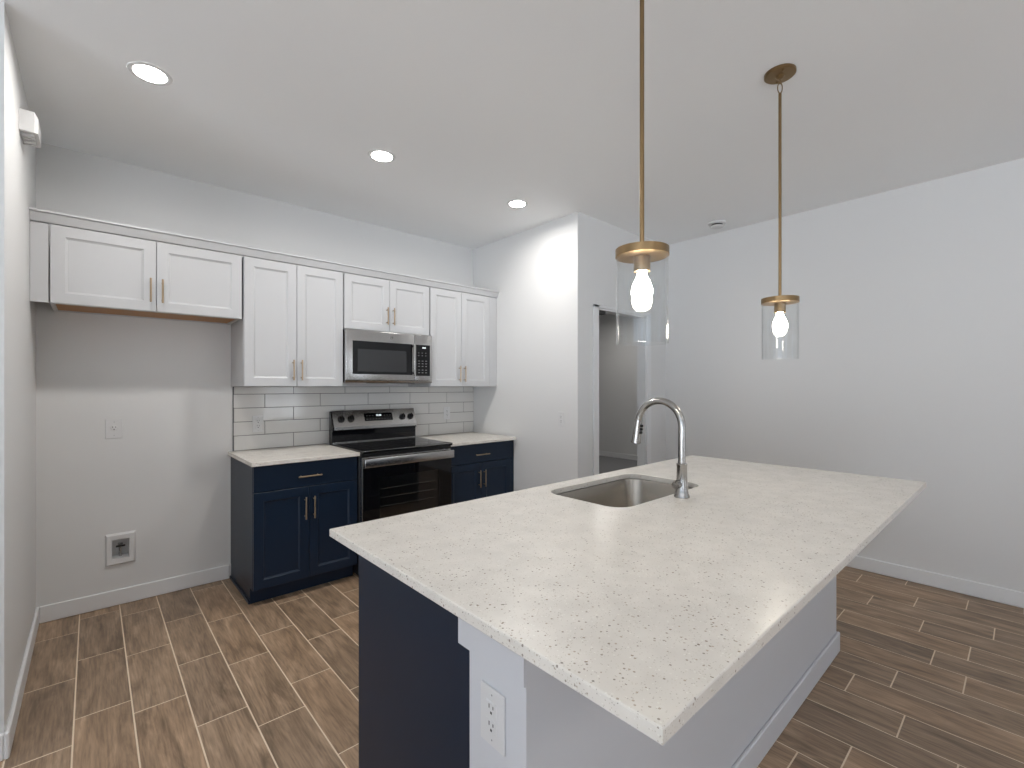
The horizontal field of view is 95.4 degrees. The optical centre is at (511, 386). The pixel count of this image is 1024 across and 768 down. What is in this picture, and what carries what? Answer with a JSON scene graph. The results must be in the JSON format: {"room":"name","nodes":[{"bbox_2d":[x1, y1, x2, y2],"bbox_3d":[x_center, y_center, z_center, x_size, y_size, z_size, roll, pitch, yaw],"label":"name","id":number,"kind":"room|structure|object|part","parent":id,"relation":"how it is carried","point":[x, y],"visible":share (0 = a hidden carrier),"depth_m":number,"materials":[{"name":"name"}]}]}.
{"room":"kitchen","nodes":[
{"label":"kitchen","id":0,"kind":"room"},
{"bbox_2d":[0,1,35,733],"bbox_3d":[-2.356,-0.023,2.164,0.120,2.790,1.310,0,0,-42],"label":"wall","id":1,"kind":"structure","parent":0,"point":[17,160],"depth_m":1.97,"materials":[{"name":"white paint"}]},
{"bbox_2d":[4,607,38,759],"bbox_3d":[-2.302,1.323,2.204,0.014,0.098,1.324,0,0,-42],"label":"baseboard","id":2,"kind":"structure","parent":1,"relation":"attached to","point":[9,733],"depth_m":1.99,"materials":[{"name":"white paint"}]},
{"bbox_2d":[19,108,40,147],"bbox_3d":[-2.215,-1.179,2.143,0.060,0.102,0.180,0,0,-42],"label":"door chime","id":3,"kind":"object","parent":1,"relation":"attached to","point":[29,127],"visible":1,"depth_m":2.09,"materials":[{"name":"white plastic"}]},
{"bbox_2d":[36,143,472,607],"bbox_3d":[-1.616,-0.023,3.795,3.404,2.790,0.120,0,0,-42],"label":"wall","id":4,"kind":"structure","parent":0,"point":[167,480],"depth_m":3.03,"materials":[{"name":"white paint"}]},
{"bbox_2d":[105,419,122,438],"bbox_3d":[-2.493,0.264,2.917,0.084,0.122,0.008,0,0,-42],"label":"wall outlet","id":5,"kind":"object","parent":4,"relation":"attached to","point":[113,427],"visible":1,"depth_m":2.92,"materials":[{"name":"white plastic"}]},
{"bbox_2d":[110,425,117,430],"bbox_3d":[-2.491,0.258,2.915,0.037,0.037,0.003,0,0,-42],"label":"receptacle","id":6,"kind":"object","parent":5,"relation":"attached to","point":[112,427],"depth_m":2.91,"materials":[{"name":"white plastic"}]},
{"bbox_2d":[105,530,135,566],"bbox_3d":[-2.492,1.021,2.965,0.150,0.198,0.089,0,0,-42],"label":"water supply box","id":7,"kind":"object","parent":4,"relation":"attached to","point":[120,548],"visible":1,"depth_m":2.96,"materials":[{"name":"white plastic"}]},
{"bbox_2d":[39,565,228,623],"bbox_3d":[-2.380,1.323,3.015,0.956,0.098,0.014,0,0,-42],"label":"baseboard","id":8,"kind":"structure","parent":4,"relation":"attached to","point":[55,611],"depth_m":2.96,"materials":[{"name":"white paint"}]},
{"bbox_2d":[30,221,241,324],"bbox_3d":[-2.248,-0.651,2.860,0.971,0.417,0.419,0,0,-42],"label":"upper cabinet","id":9,"kind":"object","parent":4,"relation":"attached to","point":[97,273],"visible":1,"depth_m":2.69,"materials":[{"name":"white paint"}]},
{"bbox_3d":[-2.277,-0.650,2.612,0.445,0.413,0.019,0,0,-42],"label":"door","id":10,"kind":"part","parent":9,"relation":"part of","materials":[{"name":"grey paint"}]},
{"bbox_3d":[-2.242,-0.455,2.908,0.862,0.008,0.335,0,0,-42],"label":"panel","id":11,"kind":"part","parent":9,"relation":"part of","materials":[{"name":"brown wood"}]},
{"bbox_3d":[-2.113,-0.564,2.723,0.010,0.140,0.035,0,0,-42],"label":"handle","id":12,"kind":"part","parent":9,"relation":"part of","materials":[{"name":"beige metal"}]},
{"bbox_3d":[-2.071,-0.564,2.761,0.010,0.140,0.035,0,0,-42],"label":"handle","id":13,"kind":"part","parent":9,"relation":"part of","materials":[{"name":"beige metal"}]},
{"bbox_3d":[-1.944,-0.650,2.912,0.445,0.413,0.019,0,0,-42],"label":"door","id":14,"kind":"part","parent":9,"relation":"part of","materials":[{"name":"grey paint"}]},
{"bbox_2d":[29,207,498,297],"bbox_3d":[-1.312,-0.891,3.458,3.162,0.058,0.048,0,0,-42],"label":"crown molding","id":15,"kind":"structure","parent":9,"relation":"attached to","point":[35,214],"depth_m":2.99,"materials":[{"name":"grey paint"}]},
{"bbox_2d":[231,256,342,385],"bbox_3d":[-1.634,-0.430,3.414,0.663,0.859,0.419,0,0,-42],"label":"upper cabinet","id":16,"kind":"object","parent":4,"relation":"attached to","point":[289,332],"visible":0.97,"depth_m":3.25,"materials":[{"name":"grey paint"}]},
{"bbox_3d":[-1.646,-0.429,3.181,0.328,0.855,0.019,0,0,-42],"label":"door","id":17,"kind":"part","parent":16,"relation":"part of","materials":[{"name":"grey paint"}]},
{"bbox_3d":[-1.526,-0.116,3.253,0.010,0.144,0.035,0,0,-42],"label":"handle","id":18,"kind":"part","parent":16,"relation":"part of","materials":[{"name":"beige metal"}]},
{"bbox_3d":[-1.400,-0.429,3.402,0.328,0.855,0.019,0,0,-42],"label":"door","id":19,"kind":"part","parent":16,"relation":"part of","materials":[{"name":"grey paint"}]},
{"bbox_2d":[233,387,473,450],"bbox_3d":[-1.204,0.232,4.078,2.171,0.464,0.011,0,0,-42],"label":"tile backsplash","id":20,"kind":"structure","parent":4,"relation":"attached to","point":[293,416],"depth_m":3.77,"materials":[{"name":"grey tile"}]},
{"bbox_3d":[-2.008,0.232,3.353,0.005,0.464,0.011,0,0,-42],"label":"edge trim","id":21,"kind":"part","parent":20,"relation":"part of","materials":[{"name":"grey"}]},
{"bbox_2d":[252,416,263,431],"bbox_3d":[-1.884,0.277,3.454,0.074,0.122,0.008,0,0,-42],"label":"wall outlet","id":22,"kind":"object","parent":20,"relation":"attached to","point":[257,421],"visible":1,"depth_m":3.45,"materials":[{"name":"white plastic"}]},
{"bbox_2d":[444,407,449,418],"bbox_3d":[-0.639,0.260,4.577,0.074,0.122,0.008,0,0,-42],"label":"wall outlet","id":23,"kind":"object","parent":20,"relation":"attached to","point":[446,409],"visible":1,"depth_m":4.57,"materials":[{"name":"white plastic"}]},
{"bbox_2d":[343,273,428,335],"bbox_3d":[-1.105,-0.650,3.891,0.748,0.420,0.419,0,0,-42],"label":"upper cabinet","id":24,"kind":"object","parent":4,"relation":"attached to","point":[369,304],"visible":0.85,"depth_m":3.73,"materials":[{"name":"grey paint"}]},
{"bbox_3d":[-1.133,-0.649,3.644,0.370,0.416,0.019,0,0,-42],"label":"door","id":25,"kind":"part","parent":24,"relation":"part of","materials":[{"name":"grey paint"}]},
{"bbox_2d":[343,329,431,382],"bbox_3d":[-1.090,-0.230,3.875,0.755,0.408,0.440,0,0,-42],"label":"microwave","id":26,"kind":"object","parent":24,"relation":"attached to","point":[368,356],"visible":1,"depth_m":3.69,"materials":[{"name":"silver metal"}]},
{"bbox_3d":[-1.014,-0.223,3.688,0.510,0.254,0.004,0,0,-42],"label":"glass","id":27,"kind":"part","parent":26,"relation":"part of","materials":[{"name":"black glass"}]},
{"bbox_3d":[-0.810,-0.224,3.853,0.022,0.264,0.031,0,0,-42],"label":"handle","id":28,"kind":"part","parent":26,"relation":"part of","materials":[{"name":"silver metal"}]},
{"bbox_3d":[-0.856,-0.649,3.894,0.370,0.416,0.019,0,0,-42],"label":"door","id":29,"kind":"part","parent":24,"relation":"part of","materials":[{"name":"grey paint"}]},
{"bbox_2d":[408,287,496,386],"bbox_3d":[-0.541,-0.430,4.400,0.755,0.859,0.419,0,0,-42],"label":"upper cabinet","id":30,"kind":"object","parent":4,"relation":"attached to","point":[462,326],"visible":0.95,"depth_m":4.25,"materials":[{"name":"grey paint"}]},
{"bbox_3d":[-0.588,-0.429,4.135,0.325,0.855,0.019,0,0,-42],"label":"door","id":31,"kind":"part","parent":30,"relation":"part of","materials":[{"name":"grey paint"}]},
{"bbox_3d":[-0.344,-0.429,4.355,0.325,0.855,0.019,0,0,-42],"label":"door","id":32,"kind":"part","parent":30,"relation":"part of","materials":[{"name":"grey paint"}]},
{"bbox_2d":[0,0,1023,313],"bbox_3d":[0.462,-1.468,2.100,11.740,0.100,11.740,0,0,-42],"label":"ceiling","id":33,"kind":"structure","parent":0,"point":[481,106],"depth_m":2.28,"materials":[{"name":"white paint"}]},
{"bbox_2d":[126,61,172,85],"bbox_3d":[-1.639,-1.415,2.110,0.166,0.005,0.166,0,0,-42],"label":"recessed light","id":34,"kind":"object","parent":33,"relation":"in","point":[147,72],"visible":1,"depth_m":2.10,"materials":[{"name":"white plastic"}]},
{"bbox_2d":[133,65,166,82],"bbox_3d":[-1.639,-1.415,2.110,0.122,0.005,0.122,0,0,-42],"label":"diffuser","id":35,"kind":"object","parent":34,"relation":"attached to","point":[147,73],"depth_m":2.10,"materials":[{"name":"white plastic"}]},
{"bbox_2d":[368,149,395,162],"bbox_3d":[-0.800,-1.415,2.864,0.166,0.005,0.166,0,0,-42],"label":"recessed light","id":36,"kind":"object","parent":33,"relation":"in","point":[379,155],"visible":1,"depth_m":2.85,"materials":[{"name":"white plastic"}]},
{"bbox_2d":[372,151,391,160],"bbox_3d":[-0.800,-1.415,2.864,0.122,0.005,0.122,0,0,-42],"label":"diffuser","id":37,"kind":"object","parent":36,"relation":"attached to","point":[376,155],"depth_m":2.86,"materials":[{"name":"white plastic"}]},
{"bbox_2d":[507,200,527,207],"bbox_3d":[0.041,-1.415,3.612,0.166,0.005,0.166,0,0,-42],"label":"recessed light","id":38,"kind":"object","parent":33,"relation":"in","point":[513,203],"visible":1,"depth_m":3.60,"materials":[{"name":"white plastic"}]},
{"bbox_2d":[509,201,524,206],"bbox_3d":[0.041,-1.415,3.612,0.122,0.005,0.122,0,0,-42],"label":"diffuser","id":39,"kind":"object","parent":38,"relation":"attached to","point":[511,203],"depth_m":3.61,"materials":[{"name":"white plastic"}]},
{"bbox_2d":[615,0,668,344],"bbox_3d":[0.378,-0.771,1.353,0.151,1.294,0.151,0,0,-42],"label":"pendant light","id":40,"kind":"object","parent":33,"relation":"hanging from","point":[641,254],"visible":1,"depth_m":1.34,"materials":[{"name":"gold metal"}]},
{"bbox_2d":[634,255,649,272],"bbox_3d":[0.378,-0.355,1.353,0.047,0.043,0.047,0,0,-42],"label":"socket","id":41,"kind":"object","parent":40,"relation":"attached to","point":[641,262],"depth_m":1.33,"materials":[{"name":"gold metal"}]},
{"bbox_3d":[0.378,-0.864,1.353,0.013,0.929,0.013,0,0,-42],"label":"rod","id":42,"kind":"part","parent":40,"relation":"part of","materials":[{"name":"gold metal"}]},
{"bbox_3d":[0.378,-0.287,1.353,0.060,0.092,0.060,0,0,-42],"label":"bulb","id":43,"kind":"part","parent":40,"relation":"part of","materials":[{"name":"white glass"}]},
{"bbox_3d":[0.378,-0.250,1.353,0.147,0.253,0.147,0,0,-42],"label":"lamp shade","id":44,"kind":"part","parent":40,"relation":"part of","materials":[{"name":"clear glass"}]},
{"bbox_2d":[708,220,725,228],"bbox_3d":[1.777,-1.395,4.036,0.140,0.045,0.140,0,0,-42],"label":"smoke detector","id":45,"kind":"object","parent":33,"relation":"attached to","point":[718,224],"visible":1,"depth_m":4.00,"materials":[{"name":"white plastic"}]},
{"bbox_2d":[761,63,799,332],"bbox_3d":[1.212,-0.771,2.106,0.151,1.294,0.151,0,0,-42],"label":"pendant light","id":46,"kind":"object","parent":33,"relation":"hanging from","point":[781,73],"visible":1,"depth_m":2.10,"materials":[{"name":"gold metal"}]},
{"bbox_2d":[774,302,785,313],"bbox_3d":[1.212,-0.355,2.106,0.047,0.043,0.047,0,0,-42],"label":"socket","id":47,"kind":"object","parent":46,"relation":"attached to","point":[779,307],"depth_m":2.09,"materials":[{"name":"gold metal"}]},
{"bbox_3d":[1.212,-0.864,2.106,0.013,0.929,0.013,0,0,-42],"label":"rod","id":48,"kind":"part","parent":46,"relation":"part of","materials":[{"name":"gold metal"}]},
{"bbox_3d":[1.212,-0.287,2.106,0.060,0.092,0.060,0,0,-42],"label":"bulb","id":49,"kind":"part","parent":46,"relation":"part of","materials":[{"name":"white glass"}]},
{"bbox_2d":[0,455,1023,767],"bbox_3d":[0.462,1.419,2.100,11.500,0.106,11.500,0,0,-42],"label":"floor","id":50,"kind":"structure","parent":0,"point":[201,676],"depth_m":2.14,"materials":[{"name":"brown tile"}]},
{"bbox_2d":[230,456,356,603],"bbox_3d":[-1.554,0.932,3.318,0.677,0.880,0.669,0,0,-42],"label":"base cabinet","id":51,"kind":"object","parent":50,"relation":"on","point":[283,516],"visible":0.97,"depth_m":3.07,"materials":[{"name":"blue paint"}]},
{"bbox_3d":[-1.834,1.361,3.131,0.010,0.022,0.541,0,0,-42],"label":"shoe moulding","id":52,"kind":"part","parent":51,"relation":"part of","materials":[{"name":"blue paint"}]},
{"bbox_3d":[-1.480,0.965,2.994,0.330,0.602,0.019,0,0,-42],"label":"door","id":53,"kind":"part","parent":51,"relation":"part of","materials":[{"name":"blue paint"}]},
{"bbox_2d":[228,444,359,466],"bbox_3d":[-1.555,0.478,3.314,0.686,0.026,0.674,0,0,-42],"label":"countertop","id":54,"kind":"structure","parent":51,"relation":"on","point":[292,454],"depth_m":3.19,"materials":[{"name":"stone"}]},
{"bbox_3d":[-1.356,0.579,3.106,0.663,0.159,0.019,0,0,-42],"label":"drawer","id":55,"kind":"part","parent":51,"relation":"part of","materials":[{"name":"blue paint"}]},
{"bbox_3d":[-1.338,0.590,3.086,0.150,0.010,0.035,0,0,-42],"label":"handle","id":56,"kind":"part","parent":51,"relation":"part of","materials":[{"name":"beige metal"}]},
{"bbox_3d":[-1.317,0.800,3.105,0.010,0.148,0.035,0,0,-42],"label":"handle","id":57,"kind":"part","parent":51,"relation":"part of","materials":[{"name":"beige metal"}]},
{"bbox_3d":[-1.232,0.965,3.217,0.330,0.602,0.019,0,0,-42],"label":"door","id":58,"kind":"part","parent":51,"relation":"part of","materials":[{"name":"blue paint"}]},
{"bbox_2d":[329,408,453,575],"bbox_3d":[-0.986,0.774,3.769,0.760,1.156,0.722,0,0,-42],"label":"electric range","id":59,"kind":"object","parent":50,"relation":"on","point":[399,472],"visible":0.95,"depth_m":3.62,"materials":[{"name":"black metal"}]},
{"bbox_3d":[-1.371,0.264,3.748,0.054,0.052,0.042,0,0,-42],"label":"knob","id":60,"kind":"part","parent":59,"relation":"part of","materials":[{"name":"black plastic"}]},
{"bbox_3d":[-1.159,0.272,3.972,0.746,0.152,0.082,0,0,-42],"label":"control panel","id":61,"kind":"part","parent":59,"relation":"part of","materials":[{"name":"silver metal"}]},
{"bbox_2d":[329,436,451,453],"bbox_3d":[-0.973,0.462,3.755,0.760,0.029,0.629,0,0,-42],"label":"cooktop","id":62,"kind":"object","parent":59,"relation":"in","point":[374,444],"depth_m":3.69,"materials":[{"name":"black glass"}]},
{"bbox_3d":[-0.792,0.488,3.554,0.756,0.024,0.040,0,0,-42],"label":"rail","id":63,"kind":"part","parent":59,"relation":"part of","materials":[{"name":"silver metal"}]},
{"bbox_3d":[-0.791,0.836,3.554,0.754,0.663,0.038,0,0,-42],"label":"oven door","id":64,"kind":"part","parent":59,"relation":"part of","materials":[{"name":"black glass"}]},
{"bbox_3d":[-0.773,0.870,3.536,0.749,0.580,0.012,0,0,-42],"label":"door glass","id":65,"kind":"part","parent":59,"relation":"part of","materials":[{"name":"black glass"}]},
{"bbox_3d":[-0.761,0.541,3.521,0.754,0.062,0.053,0,0,-42],"label":"handle","id":66,"kind":"part","parent":59,"relation":"part of","materials":[{"name":"silver metal"}]},
{"bbox_2d":[359,555,469,767],"bbox_3d":[0.517,0.928,2.040,2.235,0.887,0.629,0,0,-42],"label":"base cabinet","id":67,"kind":"object","parent":50,"relation":"on","point":[414,655],"visible":0.05,"depth_m":1.27,"materials":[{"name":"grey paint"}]},
{"bbox_2d":[329,455,925,745],"bbox_3d":[0.701,0.471,1.869,2.408,0.026,1.180,0,0,-42],"label":"countertop","id":68,"kind":"structure","parent":67,"relation":"on","point":[646,611],"depth_m":1.19,"materials":[{"name":"stone"}]},
{"bbox_2d":[556,479,691,506],"bbox_3d":[0.520,0.585,2.108,0.705,0.202,0.442,0,0,-42],"label":"sink","id":69,"kind":"object","parent":68,"relation":"in","point":[623,492],"visible":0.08,"depth_m":2.37,"materials":[{"name":"silver metal"}]},
{"bbox_2d":[631,398,689,498],"bbox_3d":[0.621,0.252,1.997,0.097,0.411,0.273,0,0,-42],"label":"kitchen faucet","id":70,"kind":"object","parent":68,"relation":"on","point":[680,484],"visible":1,"depth_m":1.92,"materials":[{"name":"silver metal"}]},
{"bbox_3d":[0.635,0.185,2.007,0.030,0.276,0.235,0,0,-42],"label":"spout","id":71,"kind":"part","parent":70,"relation":"part of","materials":[{"name":"silver metal"}]},
{"bbox_3d":[0.678,0.403,1.912,0.028,0.031,0.031,0,0,-42],"label":"handle","id":72,"kind":"part","parent":70,"relation":"part of","materials":[{"name":"silver metal"}]},
{"bbox_2d":[450,440,513,503],"bbox_3d":[-0.453,0.932,4.311,0.745,0.880,0.669,0,0,-42],"label":"base cabinet","id":73,"kind":"object","parent":50,"relation":"on","point":[481,470],"visible":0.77,"depth_m":4.08,"materials":[{"name":"blue paint"}]},
{"bbox_2d":[416,432,515,445],"bbox_3d":[-0.458,0.478,4.303,0.732,0.026,0.674,0,0,-42],"label":"countertop","id":74,"kind":"structure","parent":73,"relation":"on","point":[465,438],"depth_m":4.25,"materials":[{"name":"stone"}]},
{"bbox_3d":[-0.405,0.965,3.963,0.347,0.602,0.019,0,0,-42],"label":"door","id":75,"kind":"part","parent":73,"relation":"part of","materials":[{"name":"blue paint"}]},
{"bbox_3d":[-0.275,0.579,4.081,0.698,0.159,0.019,0,0,-42],"label":"drawer","id":76,"kind":"part","parent":73,"relation":"part of","materials":[{"name":"blue paint"}]},
{"bbox_3d":[-0.236,0.800,4.080,0.010,0.148,0.035,0,0,-42],"label":"handle","id":77,"kind":"part","parent":73,"relation":"part of","materials":[{"name":"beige metal"}]},
{"bbox_3d":[-0.145,0.965,4.198,0.347,0.602,0.019,0,0,-42],"label":"door","id":78,"kind":"part","parent":73,"relation":"part of","materials":[{"name":"blue paint"}]},
{"bbox_2d":[467,576,839,767],"bbox_3d":[0.800,0.928,1.737,2.249,0.887,0.201,0,0,-42],"label":"wall","id":79,"kind":"structure","parent":50,"relation":"on","point":[549,724],"depth_m":1.24,"materials":[{"name":"grey paint"}]},
{"bbox_2d":[481,680,504,756],"bbox_3d":[-0.042,0.708,0.996,0.008,0.124,0.080,0,0,-42],"label":"wall outlet","id":80,"kind":"object","parent":79,"relation":"attached to","point":[492,701],"visible":1,"depth_m":0.99,"materials":[{"name":"white plastic"}]},
{"bbox_2d":[486,699,495,719],"bbox_3d":[-0.044,0.690,0.995,0.002,0.028,0.033,0,0,-42],"label":"receptacle","id":81,"kind":"object","parent":80,"relation":"attached to","point":[490,703],"depth_m":1.00,"materials":[{"name":"white plastic"}]},
{"bbox_2d":[486,716,495,736],"bbox_3d":[-0.044,0.727,0.995,0.002,0.028,0.033,0,0,-42],"label":"receptacle","id":82,"kind":"object","parent":80,"relation":"attached to","point":[490,720],"depth_m":1.00,"materials":[{"name":"white plastic"}]},
{"bbox_3d":[0.803,1.322,1.739,2.242,0.100,0.201,0,0,-42],"label":"baseboard","id":83,"kind":"part","parent":79,"relation":"part of","materials":[{"name":"grey paint"}]},
{"bbox_2d":[473,212,586,490],"bbox_3d":[0.110,-0.023,4.333,0.120,2.790,1.393,0,0,-42],"label":"wall partition","id":84,"kind":"structure","parent":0,"point":[539,273],"depth_m":4.10,"materials":[{"name":"white paint"}]},
{"bbox_2d":[558,412,564,425],"bbox_3d":[0.412,0.272,3.903,0.008,0.120,0.074,0,0,-42],"label":"wall outlet","id":85,"kind":"object","parent":84,"relation":"attached to","point":[561,415],"visible":1,"depth_m":3.90,"materials":[{"name":"white plastic"}]},
{"bbox_2d":[599,314,636,454],"bbox_3d":[2.450,-0.023,8.571,0.120,2.790,4.553,0,0,-42],"label":"wall","id":86,"kind":"structure","parent":0,"point":[617,363],"depth_m":8.95,"materials":[{"name":"white paint"}]},
{"bbox_2d":[599,451,636,459],"bbox_3d":[2.360,1.323,8.571,0.014,0.098,4.433,0,0,-42],"label":"baseboard","id":87,"kind":"structure","parent":86,"relation":"attached to","point":[601,453],"depth_m":8.92,"materials":[{"name":"white paint"}]},
{"bbox_2d":[587,216,665,475],"bbox_3d":[1.098,-0.023,4.346,1.365,2.790,0.090,0,0,-42],"label":"wall","id":88,"kind":"structure","parent":0,"point":[610,281],"depth_m":4.20,"materials":[{"name":"white paint"}]},
{"bbox_2d":[599,310,605,314],"bbox_3d":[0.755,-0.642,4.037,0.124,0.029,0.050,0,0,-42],"label":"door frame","id":89,"kind":"structure","parent":88,"relation":"attached to","point":[601,312],"depth_m":4.04,"materials":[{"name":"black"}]},
{"bbox_2d":[593,304,650,474],"bbox_3d":[0.981,0.339,4.231,0.884,2.067,0.104,0,0,-42],"label":"door frame","id":90,"kind":"structure","parent":88,"relation":"in","point":[643,319],"depth_m":4.44,"materials":[{"name":"white paint"}]},
{"bbox_2d":[666,158,1023,591],"bbox_3d":[3.917,-0.023,2.151,0.120,2.790,6.947,0,0,-42],"label":"wall","id":91,"kind":"structure","parent":0,"point":[900,355],"depth_m":3.38,"materials":[{"name":"white paint"}]},
{"bbox_2d":[846,555,1023,607],"bbox_3d":[3.867,1.323,2.106,0.014,0.098,6.947,0,0,-42],"label":"baseboard","id":92,"kind":"structure","parent":91,"relation":"attached to","point":[963,586],"depth_m":3.16,"materials":[{"name":"white paint"}]},
{"bbox_3d":[-3.398,-0.023,0.423,3.760,2.790,0.120,0,0,-42],"label":"wall","id":93,"kind":"structure","parent":0,"visible":0},
{"bbox_2d":[0,733,3,760],"bbox_3d":[-3.264,1.323,0.454,3.760,0.098,0.014,0,0,-42],"label":"baseboard","id":94,"kind":"structure","parent":93,"relation":"attached to","point":[1,734],"depth_m":1.71,"materials":[{"name":"white paint"}]}
]}

